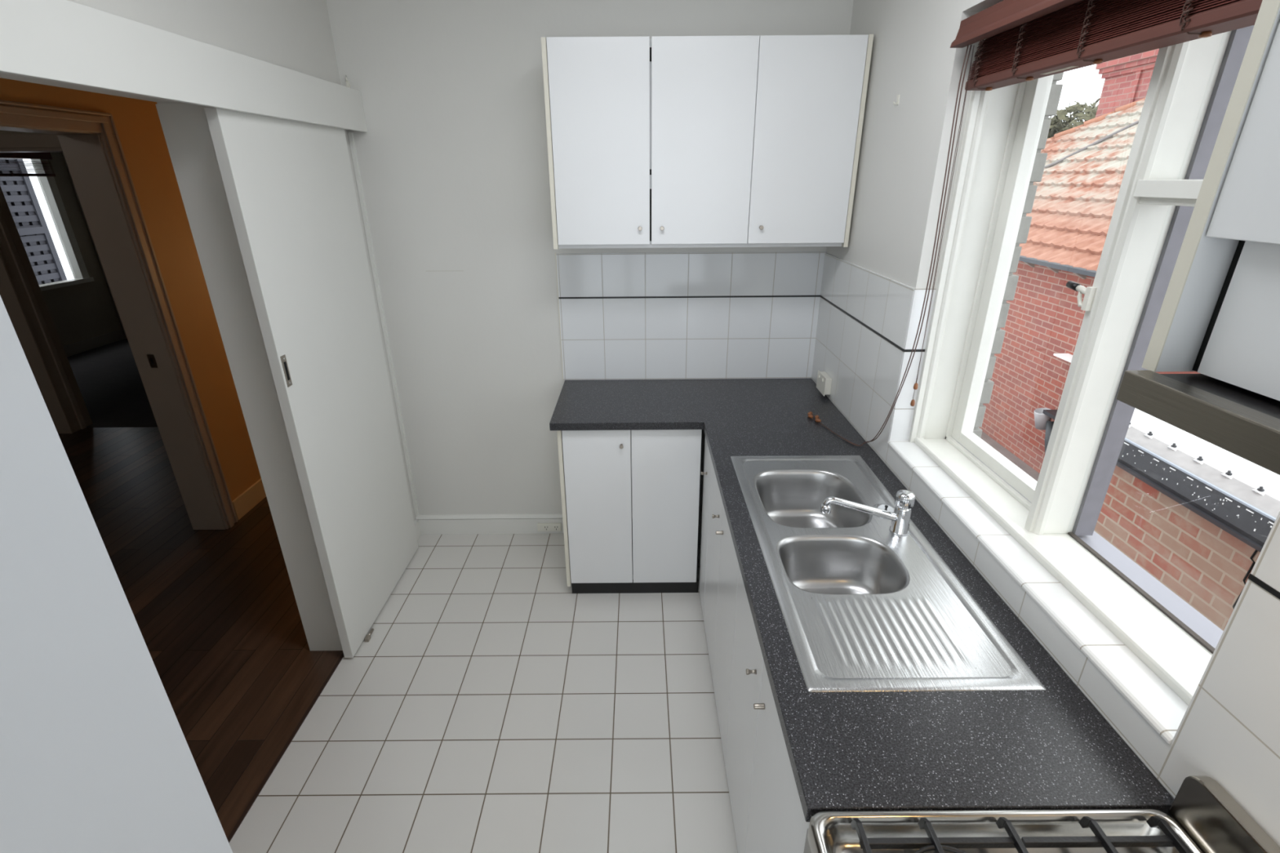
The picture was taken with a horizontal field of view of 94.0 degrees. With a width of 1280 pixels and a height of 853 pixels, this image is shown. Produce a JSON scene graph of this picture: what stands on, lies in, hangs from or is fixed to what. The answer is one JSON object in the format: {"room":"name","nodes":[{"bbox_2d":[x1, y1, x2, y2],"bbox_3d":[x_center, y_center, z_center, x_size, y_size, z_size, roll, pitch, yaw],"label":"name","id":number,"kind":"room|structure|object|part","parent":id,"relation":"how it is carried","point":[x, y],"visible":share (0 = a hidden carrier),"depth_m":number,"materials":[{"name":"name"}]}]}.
{"room":"kitchen","nodes":[
{"label":"kitchen","id":0,"kind":"room"},
{"bbox_2d":[0,129,124,432],"bbox_3d":[-4.541,-0.618,2.904,4.220,2.850,9.300,0,23,0],"label":"wall","id":1,"kind":"structure","parent":0,"point":[80,312],"depth_m":6.96,"materials":[{"name":"beige paint"}]},
{"bbox_2d":[0,133,93,433],"bbox_3d":[-4.108,-0.968,4.409,1.010,2.130,0.205,0,23,0],"label":"door frame","id":2,"kind":"structure","parent":1,"relation":"in","point":[20,292],"depth_m":4.43,"materials":[{"name":"brown wood"}]},
{"bbox_2d":[0,157,94,290],"bbox_3d":[-6.577,-2.007,5.947,0.130,1.405,1.960,0,23,0],"label":"window","id":3,"kind":"structure","parent":1,"relation":"in","point":[48,185],"depth_m":6.78,"materials":[{"name":"paint"}]},
{"bbox_2d":[0,152,55,176],"bbox_3d":[-6.510,-2.534,5.716,0.050,0.255,1.940,0,23,0],"label":"blind","id":4,"kind":"object","parent":3,"relation":"attached to","point":[6,155],"visible":0.96,"depth_m":6.32,"materials":[{"name":"brown wood"}]},
{"bbox_3d":[-6.510,-2.432,5.764,0.044,0.030,1.870,0,23,0],"label":"rail","id":5,"kind":"part","parent":4,"relation":"part of","materials":[{"name":"brown wood"}]},
{"bbox_2d":[62,328,127,356],"bbox_3d":[-4.546,-0.631,6.214,3.970,0.118,2.900,0,23,0],"label":"baseboard","id":6,"kind":"structure","parent":1,"relation":"attached to","point":[73,348],"depth_m":7.13,"materials":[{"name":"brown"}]},
{"bbox_2d":[0,0,416,521],"bbox_3d":[-1.906,-0.390,2.183,1.305,2.950,7.820,0,23,0],"label":"wall","id":7,"kind":"structure","parent":0,"point":[137,122],"depth_m":2.81,"materials":[{"name":"paint"}]},
{"bbox_2d":[0,99,237,529],"bbox_3d":[-2.456,-0.198,2.544,0.206,2.125,1.183,0,23,0],"label":"door frame","id":8,"kind":"structure","parent":7,"relation":"in","point":[90,142],"depth_m":2.90,"materials":[{"name":"beige wood"}]},
{"bbox_3d":[-2.471,-0.331,3.024,0.035,0.070,0.002,0,23,0],"label":"strike plate","id":9,"kind":"part","parent":8,"relation":"part of","materials":[{"name":"black metal"}]},
{"bbox_2d":[0,0,367,132],"bbox_3d":[-1.218,-0.966,1.641,0.080,0.156,1.979,0,23,0],"label":"pelmet","id":10,"kind":"structure","parent":7,"relation":"attached to","point":[60,41],"depth_m":1.44,"materials":[{"name":"paint"}]},
{"bbox_3d":[-1.223,-0.910,1.670,0.044,0.015,1.930,0,23,0],"label":"track","id":11,"kind":"object","parent":10,"relation":"attached to","visible":0},
{"bbox_2d":[204,106,418,657],"bbox_3d":[-1.214,-0.128,2.454,0.039,2.024,0.802,0,23,0],"label":"door","id":12,"kind":"structure","parent":11,"relation":"hanging from","point":[289,184],"depth_m":2.29,"materials":[{"name":"paint"}]},
{"bbox_3d":[-1.197,-0.188,2.021,0.002,0.108,0.028,0,23,0],"label":"flush pull","id":13,"kind":"part","parent":12,"relation":"part of","materials":[{"name":"silver metal"}]},
{"bbox_2d":[155,103,342,650],"bbox_3d":[-1.329,0.004,2.137,0.154,2.050,0.004,0,23,0],"label":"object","id":14,"kind":"structure","parent":7,"relation":"attached to","point":[185,128],"depth_m":2.03,"materials":[{"name":"paint"}]},
{"bbox_2d":[231,478,266,519],"bbox_3d":[-2.370,-0.074,4.845,0.014,0.120,2.950,0,23,0],"label":"baseboard","id":15,"kind":"structure","parent":7,"relation":"attached to","point":[255,494],"depth_m":3.60,"materials":[{"name":"beige wood"}]},
{"bbox_2d":[345,75,350,87],"bbox_3d":[-1.229,-1.443,2.506,0.010,0.056,0.017,0,23,0],"label":"wall hook","id":16,"kind":"object","parent":7,"relation":"attached to","point":[348,85],"visible":0.89,"depth_m":2.50,"materials":[{"name":"white plastic"}]},
{"bbox_2d":[413,520,421,540],"bbox_3d":[-1.238,0.591,3.267,0.017,0.095,0.144,0,23,0],"label":"baseboard","id":17,"kind":"structure","parent":7,"relation":"attached to","point":[416,522],"depth_m":3.30,"materials":[{"name":"paint"}]},
{"bbox_2d":[57,338,737,852],"bbox_3d":[-2.871,0.642,3.424,7.500,0.102,9.320,0,23,0],"label":"floor","id":18,"kind":"structure","parent":0,"point":[489,705],"depth_m":2.34,"materials":[{"name":"tile"}]},
{"bbox_2d":[0,295,232,852],"bbox_3d":[-0.882,0.699,0.467,0.724,2.050,0.666,0,23,0],"label":"refrigerator","id":19,"kind":"object","parent":18,"relation":"on","point":[96,757],"visible":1,"depth_m":0.55,"materials":[{"name":"white metal"}]},
{"bbox_2d":[226,653,343,843],"bbox_3d":[-1.245,1.129,2.101,0.012,0.006,0.932,0,23,0],"label":"threshold","id":20,"kind":"object","parent":18,"relation":"on","point":[276,762],"visible":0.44,"depth_m":2.07,"materials":[{"name":"black wood"}]},
{"bbox_2d":[364,628,373,642],"bbox_3d":[-1.179,0.909,2.604,0.016,0.018,0.070,0,23,0],"label":"guide","id":21,"kind":"object","parent":18,"relation":"on","point":[367,637],"visible":1,"depth_m":2.58,"materials":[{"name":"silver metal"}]},
{"bbox_2d":[556,429,703,593],"bbox_3d":[-0.037,0.307,2.925,0.624,0.866,0.560,0,23,0],"label":"base cabinet","id":22,"kind":"object","parent":18,"relation":"on","point":[631,499],"visible":0.83,"depth_m":2.67,"materials":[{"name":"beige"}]},
{"bbox_3d":[-0.341,0.281,2.927,0.017,0.816,0.536,0,23,0],"label":"panel","id":23,"kind":"part","parent":22,"relation":"part of","materials":[{"name":"beige wood"}]},
{"bbox_3d":[-0.183,0.375,2.681,0.290,0.786,0.017,0,23,0],"label":"door","id":24,"kind":"part","parent":22,"relation":"part of","materials":[{"name":"white laminate"}]},
{"bbox_3d":[0.114,0.373,2.681,0.298,0.786,0.017,0,23,0],"label":"door","id":25,"kind":"part","parent":22,"relation":"part of","materials":[{"name":"white laminate"}]},
{"bbox_2d":[549,377,1173,822],"bbox_3d":[0.247,0.204,1.999,1.246,0.034,2.229,0,23,0],"label":"countertop","id":26,"kind":"structure","parent":22,"relation":"on","point":[1051,748],"depth_m":1.14,"materials":[{"name":"laminate"}]},
{"bbox_2d":[820,489,915,535],"bbox_3d":[0.644,0.242,1.695,0.256,0.126,0.052,0,23,0],"label":"mixer tap","id":27,"kind":"object","parent":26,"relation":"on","point":[904,500],"visible":1,"depth_m":1.68,"materials":[{"name":"silver metal"}]},
{"bbox_3d":[0.626,0.234,1.695,0.212,0.072,0.025,1,23,3],"label":"spout","id":28,"kind":"part","parent":27,"relation":"part of","materials":[{"name":"silver metal"}]},
{"bbox_3d":[0.746,0.203,1.679,0.050,0.042,0.050,0,23,0],"label":"control knob","id":29,"kind":"part","parent":27,"relation":"part of","materials":[{"name":"silver metal"}]},
{"bbox_2d":[730,455,1046,692],"bbox_3d":[0.569,0.394,1.714,0.473,0.176,1.081,0,23,0],"label":"sink","id":30,"kind":"object","parent":26,"relation":"in","point":[864,606],"visible":1,"depth_m":1.46,"materials":[{"name":"silver metal"}]},
{"bbox_3d":[0.547,0.300,1.940,0.336,0.167,0.376,0,23,0],"label":"bowl","id":31,"kind":"part","parent":30,"relation":"part of","materials":[{"name":"silver metal"}]},
{"bbox_3d":[0.535,0.430,1.610,0.324,0.152,0.264,0,23,0],"label":"bowl","id":32,"kind":"part","parent":30,"relation":"part of","materials":[{"name":"silver metal"}]},
{"bbox_2d":[872,503,894,512],"bbox_3d":[0.748,0.249,1.815,0.077,0.020,0.077,0,23,0],"label":"plug","id":33,"kind":"object","parent":30,"relation":"on","point":[882,506],"visible":0.47,"depth_m":1.83,"materials":[{"name":"silver metal"}]},
{"bbox_2d":[698,437,711,617],"bbox_3d":[0.556,0.445,2.584,0.603,0.866,0.210,0,23,0],"label":"base cabinet","id":34,"kind":"object","parent":18,"relation":"on","point":[707,464],"visible":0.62,"depth_m":2.56,"materials":[{"name":"white laminate"}]},
{"bbox_2d":[703,459,738,764],"bbox_3d":[0.557,0.623,2.157,0.603,0.866,0.695,0,23,0],"label":"base cabinet","id":35,"kind":"object","parent":18,"relation":"on","point":[722,562],"visible":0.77,"depth_m":2.08,"materials":[{"name":"white laminate"}]},
{"bbox_3d":[0.288,0.547,2.315,0.017,0.832,0.343,0,23,0],"label":"door","id":36,"kind":"part","parent":35,"relation":"part of","materials":[{"name":"white laminate"}]},
{"bbox_3d":[0.266,0.316,2.097,0.024,0.015,0.015,0,23,0],"label":"knob","id":37,"kind":"part","parent":35,"relation":"part of","materials":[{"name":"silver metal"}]},
{"bbox_3d":[0.266,0.356,2.000,0.024,0.013,0.013,0,23,0],"label":"knob","id":38,"kind":"part","parent":35,"relation":"part of","materials":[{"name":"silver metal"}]},
{"bbox_3d":[0.289,0.682,1.993,0.017,0.832,0.349,0,23,0],"label":"door","id":39,"kind":"part","parent":35,"relation":"part of","materials":[{"name":"white laminate"}]},
{"bbox_2d":[724,565,809,852],"bbox_3d":[0.560,0.902,1.490,0.603,0.866,0.745,0,23,0],"label":"base cabinet","id":40,"kind":"object","parent":18,"relation":"on","point":[768,815],"visible":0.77,"depth_m":1.44,"materials":[{"name":"white laminate"}]},
{"bbox_3d":[0.290,0.818,1.667,0.017,0.832,0.352,0,23,0],"label":"door","id":41,"kind":"part","parent":40,"relation":"part of","materials":[{"name":"white laminate"}]},
{"bbox_3d":[0.268,0.591,1.438,0.024,0.015,0.015,0,23,0],"label":"knob","id":42,"kind":"part","parent":40,"relation":"part of","materials":[{"name":"silver metal"}]},
{"bbox_3d":[0.268,0.630,1.344,0.024,0.013,0.013,0,23,0],"label":"knob","id":43,"kind":"part","parent":40,"relation":"part of","materials":[{"name":"silver metal"}]},
{"bbox_3d":[0.291,0.962,1.322,0.017,0.832,0.390,0,23,0],"label":"door","id":44,"kind":"part","parent":40,"relation":"part of","materials":[{"name":"white laminate"}]},
{"bbox_2d":[803,775,1279,852],"bbox_3d":[0.572,1.102,0.838,0.602,1.000,0.592,0,23,0],"label":"gas stove","id":45,"kind":"object","parent":18,"relation":"on","point":[1206,819],"visible":1,"depth_m":0.93,"materials":[{"name":"grey metal"}]},
{"bbox_2d":[807,808,1202,852],"bbox_3d":[0.555,0.743,0.688,0.574,0.043,0.592,0,23,0],"label":"cooktop","id":46,"kind":"object","parent":45,"relation":"in","point":[828,832],"depth_m":0.94,"materials":[{"name":"silver metal"}]},
{"bbox_2d":[325,0,853,530],"bbox_3d":[-0.108,-0.701,2.895,2.595,2.950,0.138,0,23,0],"label":"wall","id":47,"kind":"structure","parent":0,"point":[487,322],"depth_m":2.80,"materials":[{"name":"paint"}]},
{"bbox_2d":[347,132,418,515],"bbox_3d":[-1.245,-0.389,2.947,0.016,1.910,0.016,0,23,0],"label":"trim","id":48,"kind":"structure","parent":47,"relation":"attached to","point":[351,138],"depth_m":2.87,"materials":[{"name":"paint"}]},
{"bbox_2d":[415,513,563,534],"bbox_3d":[-0.798,0.545,3.338,0.893,0.118,0.018,0,23,0],"label":"baseboard","id":49,"kind":"structure","parent":47,"relation":"attached to","point":[520,523],"depth_m":3.33,"materials":[{"name":"paint"}]},
{"bbox_2d":[537,523,561,531],"bbox_3d":[-0.506,0.562,3.328,0.132,0.050,0.014,0,23,0],"label":"power outlet","id":50,"kind":"object","parent":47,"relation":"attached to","point":[540,526],"visible":1,"depth_m":3.32,"materials":[{"name":"white plastic"}]},
{"bbox_3d":[-0.390,-0.522,2.899,0.004,0.620,0.007,0,23,0],"label":"edge trim","id":51,"kind":"part","parent":47,"relation":"part of","materials":[{"name":"beige tile"}]},
{"bbox_2d":[559,297,820,380],"bbox_3d":[0.242,-0.430,2.940,1.258,0.409,0.006,0,23,0],"label":"tile backsplash","id":52,"kind":"structure","parent":47,"relation":"attached to","point":[733,337],"depth_m":2.93,"materials":[{"name":"white tile"}]},
{"bbox_2d":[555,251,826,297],"bbox_3d":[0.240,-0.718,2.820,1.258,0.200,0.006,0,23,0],"label":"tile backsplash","id":53,"kind":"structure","parent":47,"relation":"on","point":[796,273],"depth_m":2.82,"materials":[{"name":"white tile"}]},
{"bbox_2d":[541,34,873,248],"bbox_3d":[0.247,-1.138,2.455,1.211,0.746,0.354,0,23,0],"label":"upper cabinet","id":54,"kind":"object","parent":47,"relation":"attached to","point":[737,140],"visible":1,"depth_m":2.30,"materials":[{"name":"white laminate"}]},
{"bbox_3d":[-0.350,-1.137,2.467,0.017,0.744,0.330,0,23,0],"label":"panel","id":55,"kind":"part","parent":54,"relation":"part of","materials":[{"name":"beige"}]},
{"bbox_3d":[-0.150,-1.085,2.316,0.376,0.727,0.017,0,23,0],"label":"door","id":56,"kind":"part","parent":54,"relation":"part of","materials":[{"name":"white laminate"}]},
{"bbox_3d":[0.241,-1.088,2.316,0.393,0.727,0.017,0,23,0],"label":"door","id":57,"kind":"part","parent":54,"relation":"part of","materials":[{"name":"white laminate"}]},
{"bbox_3d":[0.637,-1.091,2.316,0.394,0.727,0.017,0,23,0],"label":"door","id":58,"kind":"part","parent":54,"relation":"part of","materials":[{"name":"white laminate"}]},
{"bbox_3d":[0.844,-1.147,2.467,0.017,0.746,0.330,0,23,0],"label":"panel","id":59,"kind":"part","parent":54,"relation":"part of","materials":[{"name":"beige laminate"}]},
{"bbox_2d":[973,71,1063,437],"bbox_3d":[1.152,-0.872,1.906,0.067,2.090,0.378,0,23,0],"label":"wall","id":60,"kind":"structure","parent":0,"point":[1040,159],"depth_m":1.83,"materials":[{"name":"paint"}]},
{"bbox_2d":[811,0,1279,846],"bbox_3d":[0.996,0.205,0.708,0.260,2.950,4.620,0,23,0],"label":"wall","id":61,"kind":"structure","parent":0,"point":[873,288],"depth_m":1.73,"materials":[{"name":"paint"}]},
{"bbox_2d":[816,369,831,396],"bbox_3d":[0.848,-0.201,2.756,0.038,0.085,0.129,0,23,0],"label":"power outlet","id":62,"kind":"object","parent":61,"relation":"attached to","point":[824,383],"visible":1,"depth_m":2.72,"materials":[{"name":"white plastic"}]},
{"bbox_3d":[0.837,-0.201,2.756,0.004,0.085,0.129,0,23,0],"label":"plate","id":63,"kind":"part","parent":62,"relation":"part of","materials":[{"name":"white plastic"}]},
{"bbox_2d":[893,94,899,105],"bbox_3d":[0.857,-1.095,1.999,0.018,0.030,0.013,0,23,0],"label":"wall hook","id":64,"kind":"object","parent":61,"relation":"attached to","point":[898,95],"visible":1,"depth_m":2.00,"materials":[{"name":"white plastic"}]},
{"bbox_2d":[908,25,1253,706],"bbox_3d":[1.053,-0.280,1.299,0.238,1.308,1.205,0,23,0],"label":"window","id":65,"kind":"structure","parent":61,"relation":"in","point":[1054,517],"depth_m":1.40,"materials":[{"name":"paint"}]},
{"bbox_3d":[1.023,-0.302,1.290,0.178,1.259,1.205,0,23,0],"label":"frame","id":66,"kind":"part","parent":65,"relation":"part of","materials":[{"name":"paint"}]},
{"bbox_3d":[1.091,-0.420,1.570,0.041,1.216,0.565,0,23,0],"label":"casement sash","id":67,"kind":"part","parent":65,"relation":"part of","materials":[{"name":"paint"}]},
{"bbox_2d":[807,0,1262,446],"bbox_3d":[0.890,-0.345,1.541,0.240,1.321,1.665,-2,23,-5],"label":"blind","id":68,"kind":"object","parent":65,"relation":"attached to","point":[1027,40],"visible":1,"depth_m":1.26,"materials":[{"name":"brown wood"}]},
{"bbox_3d":[0.818,-0.503,1.999,0.059,1.258,0.514,-5,23,-11],"label":"lift cord","id":69,"kind":"part","parent":68,"relation":"part of","materials":[{"name":"fabric"}]},
{"bbox_3d":[0.820,-0.503,1.999,0.055,1.258,0.516,-6,23,-12],"label":"lift cord","id":70,"kind":"part","parent":68,"relation":"part of","materials":[{"name":"fabric"}]},
{"bbox_3d":[0.893,-0.548,1.778,0.012,1.005,0.008,0,23,0],"label":"tilt cord","id":71,"kind":"part","parent":68,"relation":"part of","materials":[{"name":"fabric"}]},
{"bbox_3d":[0.893,-0.575,1.765,0.012,0.945,0.003,-5,23,-10],"label":"tilt cord","id":72,"kind":"part","parent":68,"relation":"part of","materials":[{"name":"fabric"}]},
{"bbox_3d":[0.907,-0.959,1.569,0.042,0.127,0.021,9,25,22],"label":"ladder cord","id":73,"kind":"part","parent":68,"relation":"part of","materials":[{"name":"brown fabric"}]},
{"bbox_3d":[0.907,-0.890,1.403,0.042,0.127,0.021,9,25,22],"label":"ladder cord","id":74,"kind":"part","parent":68,"relation":"part of","materials":[{"name":"brown fabric"}]},
{"bbox_3d":[0.907,-0.834,1.064,0.054,0.034,1.150,0,23,0],"label":"head rail","id":75,"kind":"part","parent":68,"relation":"part of","materials":[{"name":"brown wood"}]},
{"bbox_3d":[0.908,-0.801,1.191,0.042,0.127,0.021,9,25,22],"label":"ladder cord","id":76,"kind":"part","parent":68,"relation":"part of","materials":[{"name":"brown fabric"}]},
{"bbox_3d":[0.933,-0.719,1.115,0.072,0.025,1.144,0,23,0],"label":"rail","id":77,"kind":"part","parent":68,"relation":"part of","materials":[{"name":"brown wood"}]},
{"bbox_3d":[0.909,-0.705,0.961,0.042,0.127,0.021,9,25,22],"label":"ladder cord","id":78,"kind":"part","parent":68,"relation":"part of","materials":[{"name":"brown fabric"}]},
{"bbox_3d":[1.020,0.292,1.538,0.138,0.068,1.177,0,23,0],"label":"sill","id":79,"kind":"part","parent":65,"relation":"part of","materials":[{"name":"paint"}]},
{"bbox_3d":[1.133,0.302,1.536,0.087,0.050,1.188,0,23,0],"label":"sill","id":80,"kind":"part","parent":65,"relation":"part of","materials":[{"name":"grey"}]},
{"bbox_2d":[1141,0,1279,400],"bbox_3d":[0.719,-0.326,0.246,0.302,0.810,0.600,0,23,0],"label":"upper cabinet","id":81,"kind":"object","parent":61,"relation":"attached to","point":[1219,317],"visible":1,"depth_m":0.58,"materials":[{"name":"white laminate"}]},
{"bbox_2d":[1115,369,1279,475],"bbox_3d":[0.703,0.065,0.401,0.325,0.035,0.585,0,23,0],"label":"range hood","id":82,"kind":"object","parent":81,"relation":"attached to","point":[1242,422],"visible":1,"depth_m":0.58,"materials":[{"name":"silver metal"}]},
{"bbox_3d":[0.606,-0.020,0.362,0.013,0.144,0.546,0,23,0],"label":"panel","id":83,"kind":"part","parent":81,"relation":"part of","materials":[{"name":"white laminate"}]},
{"bbox_3d":[0.579,-0.391,0.217,0.015,0.666,0.562,0,23,0],"label":"door","id":84,"kind":"part","parent":81,"relation":"part of","materials":[{"name":"white laminate"}]},
{"label":"outside","id":85,"kind":"structure","parent":0,"visible":0},
{"bbox_2d":[0,158,66,284],"bbox_3d":[-7.446,-1.872,5.892,0.110,3.100,3.400,0,23,0],"label":"lattice screen","id":86,"kind":"object","parent":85,"point":[19,193],"visible":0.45,"depth_m":7.28,"materials":[{"name":"grey"}]},
{"bbox_3d":[-7.403,-1.181,6.143,0.035,1.430,3.330,0,23,0],"label":"rail","id":87,"kind":"part","parent":86,"relation":"part of","materials":[{"name":"grey"}]},
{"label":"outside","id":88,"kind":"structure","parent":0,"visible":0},
{"bbox_2d":[980,431,1039,481],"bbox_3d":[21.006,-3.546,16.883,39.680,0.160,52.000,0,23,0],"label":"ground","id":89,"kind":"structure","parent":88,"point":[1011,457],"depth_m":7.57,"materials":[{"name":"concrete"}]},
{"bbox_2d":[1047,97,1099,138],"bbox_3d":[14.727,-8.749,21.930,2.787,5.756,6.550,0,23,0],"label":"tree","id":90,"kind":"object","parent":89,"relation":"on","point":[1056,126],"visible":0.19,"depth_m":20.04,"materials":[{"name":"green plant"}]},
{"bbox_2d":[978,48,1200,473],"bbox_3d":[8.381,-3.240,8.752,7.856,5.800,7.936,0,23,0],"label":"brick house","id":91,"kind":"structure","parent":89,"relation":"on","point":[1076,196],"depth_m":7.44,"materials":[{"name":"red brick"}]},
{"bbox_2d":[1093,408,1279,631],"bbox_3d":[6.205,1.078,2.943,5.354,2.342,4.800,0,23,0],"label":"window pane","id":92,"kind":"object","parent":89,"relation":"on","point":[1197,516],"visible":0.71,"depth_m":3.97,"materials":[{"name":"weathered brick"},{"name":"metal"}]}
]}

